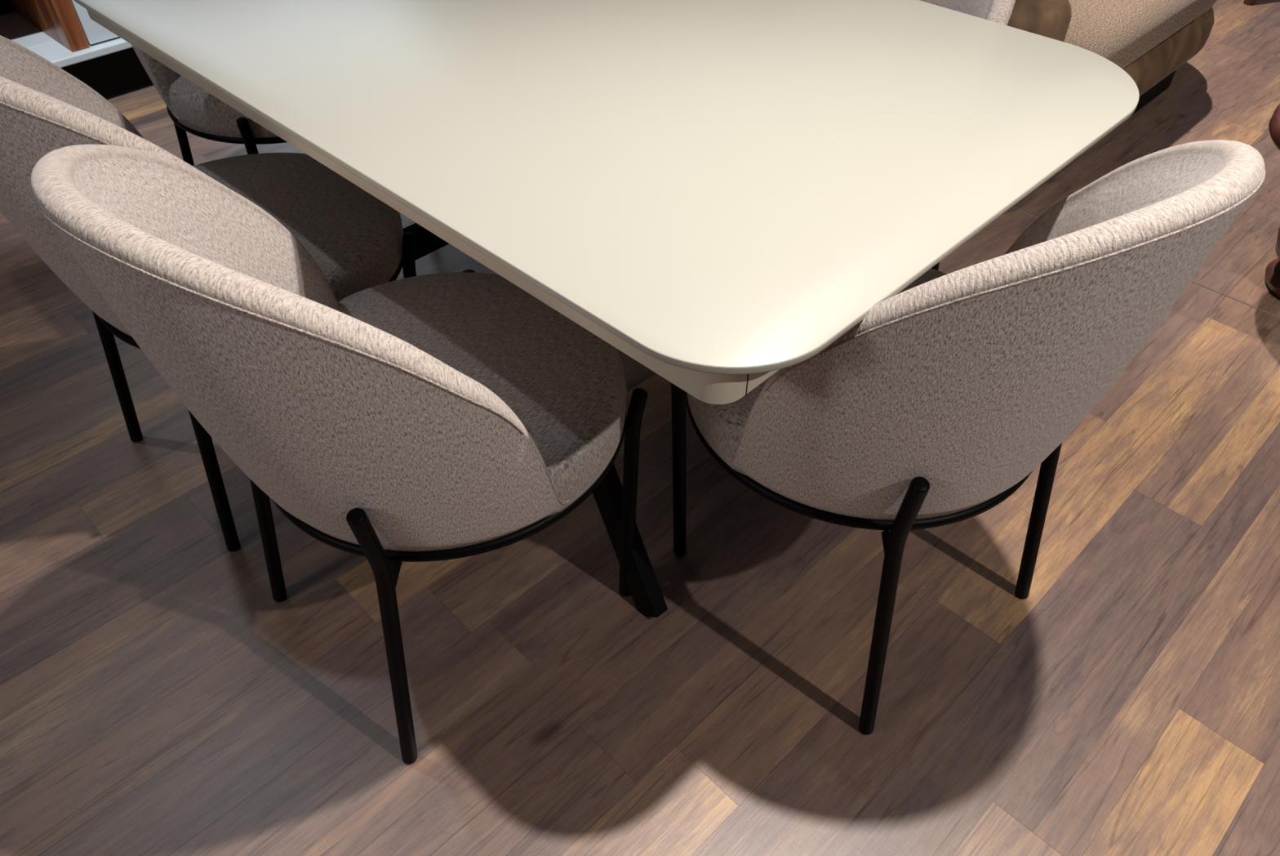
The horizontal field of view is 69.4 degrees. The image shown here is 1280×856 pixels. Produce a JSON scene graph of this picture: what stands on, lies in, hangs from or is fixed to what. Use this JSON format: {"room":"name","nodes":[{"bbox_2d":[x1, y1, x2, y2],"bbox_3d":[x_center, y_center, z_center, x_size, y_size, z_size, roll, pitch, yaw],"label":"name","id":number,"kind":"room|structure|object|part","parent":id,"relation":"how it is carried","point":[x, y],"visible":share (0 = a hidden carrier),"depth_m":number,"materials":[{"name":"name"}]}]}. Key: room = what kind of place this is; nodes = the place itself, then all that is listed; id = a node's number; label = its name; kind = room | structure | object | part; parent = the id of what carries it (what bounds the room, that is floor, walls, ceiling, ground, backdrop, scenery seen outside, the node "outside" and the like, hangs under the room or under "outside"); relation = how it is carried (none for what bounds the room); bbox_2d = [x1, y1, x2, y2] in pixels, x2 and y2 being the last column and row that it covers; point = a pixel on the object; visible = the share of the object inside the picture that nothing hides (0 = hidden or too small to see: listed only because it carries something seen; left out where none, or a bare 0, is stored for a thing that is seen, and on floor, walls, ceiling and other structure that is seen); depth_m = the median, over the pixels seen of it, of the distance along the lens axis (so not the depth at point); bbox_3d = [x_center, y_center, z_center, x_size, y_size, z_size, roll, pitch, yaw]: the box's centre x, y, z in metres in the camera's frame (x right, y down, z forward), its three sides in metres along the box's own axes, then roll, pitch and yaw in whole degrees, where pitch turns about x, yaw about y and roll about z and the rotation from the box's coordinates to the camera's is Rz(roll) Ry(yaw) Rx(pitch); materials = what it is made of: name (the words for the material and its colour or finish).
{"room":"store","nodes":[
{"label":"store","id":0,"kind":"room"},
{"bbox_2d":[0,0,1279,855],"bbox_3d":[1.617,-0.591,2.597,19.891,0.001,17.000,-34,53,-30],"label":"floor","id":1,"kind":"structure","parent":0,"point":[157,697],"depth_m":1.60,"materials":[{"name":"brown wood"}]},
{"bbox_2d":[0,0,153,99],"bbox_3d":[-2.319,-1.197,2.762,0.580,0.645,1.790,34,53,30],"label":"shelf","id":2,"kind":"object","parent":1,"relation":"on","point":[63,33],"visible":0.49,"depth_m":3.03,"materials":[{"name":"white paint"}]},
{"bbox_3d":[-2.652,-1.278,2.728,0.040,0.430,1.330,34,53,30],"label":"panel","id":3,"kind":"part","parent":2,"relation":"part of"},
{"bbox_3d":[-1.654,-1.478,2.946,0.020,0.404,0.370,34,53,30],"label":"door","id":4,"kind":"part","parent":2,"relation":"part of","materials":[{"name":"white paint"}]},
{"bbox_2d":[0,35,416,551],"bbox_3d":[-0.749,-0.326,1.651,0.587,0.927,0.649,34,53,30],"label":"dining chair","id":5,"kind":"object","parent":1,"relation":"on","point":[357,241],"visible":0.38,"depth_m":1.58,"materials":[{"name":"fabric"}]},
{"bbox_3d":[-0.840,-0.411,1.441,0.583,0.515,0.389,34,53,30],"label":"backrest","id":6,"kind":"part","parent":5,"relation":"part of","materials":[{"name":"fabric"}]},
{"bbox_3d":[-1.039,-0.181,1.779,0.080,0.541,0.028,-18,47,-18],"label":"leg","id":7,"kind":"part","parent":5,"relation":"part of","materials":[{"name":"black metal"}]},
{"bbox_3d":[-0.751,0.015,1.575,0.028,0.541,0.080,18,47,17],"label":"leg","id":8,"kind":"part","parent":5,"relation":"part of","materials":[{"name":"black metal"}]},
{"bbox_3d":[-0.706,-0.354,1.685,0.554,0.096,0.526,34,53,30],"label":"seat","id":9,"kind":"part","parent":5,"relation":"part of","materials":[{"name":"fabric"}]},
{"bbox_3d":[-0.432,-0.176,1.825,0.030,0.468,0.055,34,53,30],"label":"leg","id":10,"kind":"part","parent":5,"relation":"part of","materials":[{"name":"black metal"}]},
{"bbox_2d":[131,44,287,165],"bbox_3d":[-0.898,-0.894,2.243,0.649,0.927,0.587,34,53,30],"label":"dining chair","id":11,"kind":"object","parent":1,"relation":"on","point":[192,109],"visible":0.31,"depth_m":2.05,"materials":[{"name":"fabric"}]},
{"bbox_3d":[-0.991,-1.106,2.166,0.389,0.515,0.583,34,53,30],"label":"backrest","id":12,"kind":"part","parent":11,"relation":"part of","materials":[{"name":"fabric"}]},
{"bbox_3d":[-1.188,-0.754,2.377,0.080,0.541,0.028,17,46,17],"label":"leg","id":13,"kind":"part","parent":11,"relation":"part of","materials":[{"name":"black metal"}]},
{"bbox_3d":[-0.853,-0.862,2.214,0.526,0.096,0.554,34,53,30],"label":"seat","id":14,"kind":"part","parent":11,"relation":"part of","materials":[{"name":"fabric"}]},
{"bbox_3d":[-0.873,-0.509,2.173,0.055,0.468,0.030,34,53,30],"label":"leg","id":15,"kind":"part","parent":11,"relation":"part of","materials":[{"name":"black metal"}]},
{"bbox_2d":[29,144,648,763],"bbox_3d":[-0.331,-0.037,1.349,0.649,0.927,0.587,-33,53,-30],"label":"dining chair","id":16,"kind":"object","parent":1,"relation":"on","point":[442,415],"visible":0.98,"depth_m":1.09,"materials":[{"name":"fabric"}]},
{"bbox_3d":[-0.622,0.101,1.485,0.080,0.541,0.028,-17,46,-17],"label":"leg","id":17,"kind":"part","parent":16,"relation":"part of","materials":[{"name":"black metal"}]},
{"bbox_3d":[-0.426,-0.124,1.142,0.389,0.515,0.583,-33,53,-30],"label":"backrest","id":18,"kind":"part","parent":16,"relation":"part of","materials":[{"name":"fabric"}]},
{"bbox_3d":[-0.344,0.303,1.274,0.028,0.541,0.080,19,47,19],"label":"leg","id":19,"kind":"part","parent":16,"relation":"part of","materials":[{"name":"black metal"}]},
{"bbox_3d":[-0.304,-0.091,1.736,0.055,0.468,0.030,-33,53,-30],"label":"leg","id":20,"kind":"part","parent":16,"relation":"part of","materials":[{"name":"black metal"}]},
{"bbox_3d":[-0.286,-0.064,1.382,0.526,0.096,0.554,-33,53,-30],"label":"seat","id":21,"kind":"part","parent":16,"relation":"part of","materials":[{"name":"fabric"}]},
{"bbox_3d":[-0.014,0.121,1.516,0.055,0.468,0.030,-33,53,-30],"label":"leg","id":22,"kind":"part","parent":16,"relation":"part of","materials":[{"name":"black metal"}]},
{"bbox_2d":[73,0,1139,617],"bbox_3d":[-0.154,-0.410,1.854,1.720,0.794,1.047,34,53,30],"label":"dining table","id":23,"kind":"object","parent":1,"relation":"on","point":[717,193],"visible":0.9,"depth_m":1.30,"materials":[{"name":"beige paint"}]},
{"bbox_3d":[-0.125,-0.083,1.550,0.041,0.741,0.577,-25,49,-24],"label":"leg","id":24,"kind":"part","parent":23,"relation":"part of","materials":[{"name":"metal"}]},
{"bbox_2d":[919,0,1015,270],"bbox_3d":[0.427,-0.677,2.017,0.587,0.927,0.649,34,53,30],"label":"dining chair","id":25,"kind":"object","parent":1,"relation":"on","point":[999,11],"visible":0.02,"depth_m":1.78,"materials":[{"name":"fabric"}]},
{"bbox_3d":[0.717,-0.543,2.157,0.080,0.541,0.028,-18,47,-18],"label":"leg","id":26,"kind":"part","parent":25,"relation":"part of","materials":[{"name":"black metal"}]},
{"bbox_3d":[0.518,-0.891,1.941,0.583,0.515,0.389,34,53,30],"label":"backrest","id":27,"kind":"part","parent":25,"relation":"part of","materials":[{"name":"fabric"}]},
{"bbox_2d":[670,140,1265,734],"bbox_3d":[0.376,-0.071,1.385,0.587,0.927,0.649,-29,51,-27],"label":"dining chair","id":28,"kind":"object","parent":1,"relation":"on","point":[936,406],"visible":0.93,"depth_m":1.05,"materials":[{"name":"fabric"}]},
{"bbox_3d":[0.063,0.057,1.582,0.030,0.468,0.055,-29,51,-27],"label":"leg","id":29,"kind":"part","parent":28,"relation":"part of","materials":[{"name":"black metal"}]},
{"bbox_3d":[0.338,-0.102,1.421,0.554,0.096,0.526,-29,51,-27],"label":"seat","id":30,"kind":"part","parent":28,"relation":"part of","materials":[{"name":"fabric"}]},
{"bbox_3d":[0.350,0.269,1.310,0.028,0.541,0.080,-13,45,-13],"label":"leg","id":31,"kind":"part","parent":28,"relation":"part of","materials":[{"name":"black metal"}]},
{"bbox_3d":[0.458,-0.150,1.169,0.583,0.515,0.389,-29,51,-27],"label":"backrest","id":32,"kind":"part","parent":28,"relation":"part of","materials":[{"name":"fabric"}]},
{"bbox_3d":[0.664,0.094,1.492,0.080,0.541,0.028,23,48,22],"label":"leg","id":33,"kind":"part","parent":28,"relation":"part of","materials":[{"name":"black metal"}]},
{"bbox_2d":[1007,0,1217,115],"bbox_3d":[1.141,-1.427,2.889,1.030,0.800,1.650,34,53,30],"label":"armchair","id":34,"kind":"object","parent":1,"relation":"on","point":[1149,40],"visible":0.25,"depth_m":2.59,"materials":[{"name":"walnut wood"},{"name":"boucle fabric"}]},
{"bbox_3d":[0.656,-1.101,2.506,0.960,0.340,0.255,34,53,30],"label":"armrest","id":35,"kind":"part","parent":34,"relation":"part of","materials":[{"name":"brown wood"}]},
{"bbox_2d":[1063,0,1217,68],"bbox_3d":[1.265,-1.367,2.904,0.810,0.165,1.220,34,53,30],"label":"seat cushion","id":36,"kind":"object","parent":34,"relation":"on","point":[1126,33],"depth_m":2.58,"materials":[{"name":"fabric"}]},
{"bbox_2d":[1010,206,1279,318],"bbox_3d":[1.638,-0.218,2.207,0.004,0.003,6.200,-34,53,-30],"label":"trim","id":37,"kind":"structure","parent":1,"relation":"on","point":[1253,306],"depth_m":2.33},
{"bbox_2d":[1243,0,1257,5],"bbox_3d":[2.620,-2.071,3.833,0.480,0.436,0.480,-14,46,-14],"label":"stool","id":38,"kind":"object","parent":1,"relation":"on","point":[1249,2],"visible":1,"depth_m":3.78,"materials":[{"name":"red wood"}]},
{"bbox_2d":[1264,103,1279,297],"bbox_3d":[1.720,-0.495,2.199,0.550,0.410,0.550,0,44,0],"label":"side table","id":39,"kind":"object","parent":1,"relation":"on","point":[1272,277],"visible":1,"depth_m":2.31,"materials":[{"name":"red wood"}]}
]}

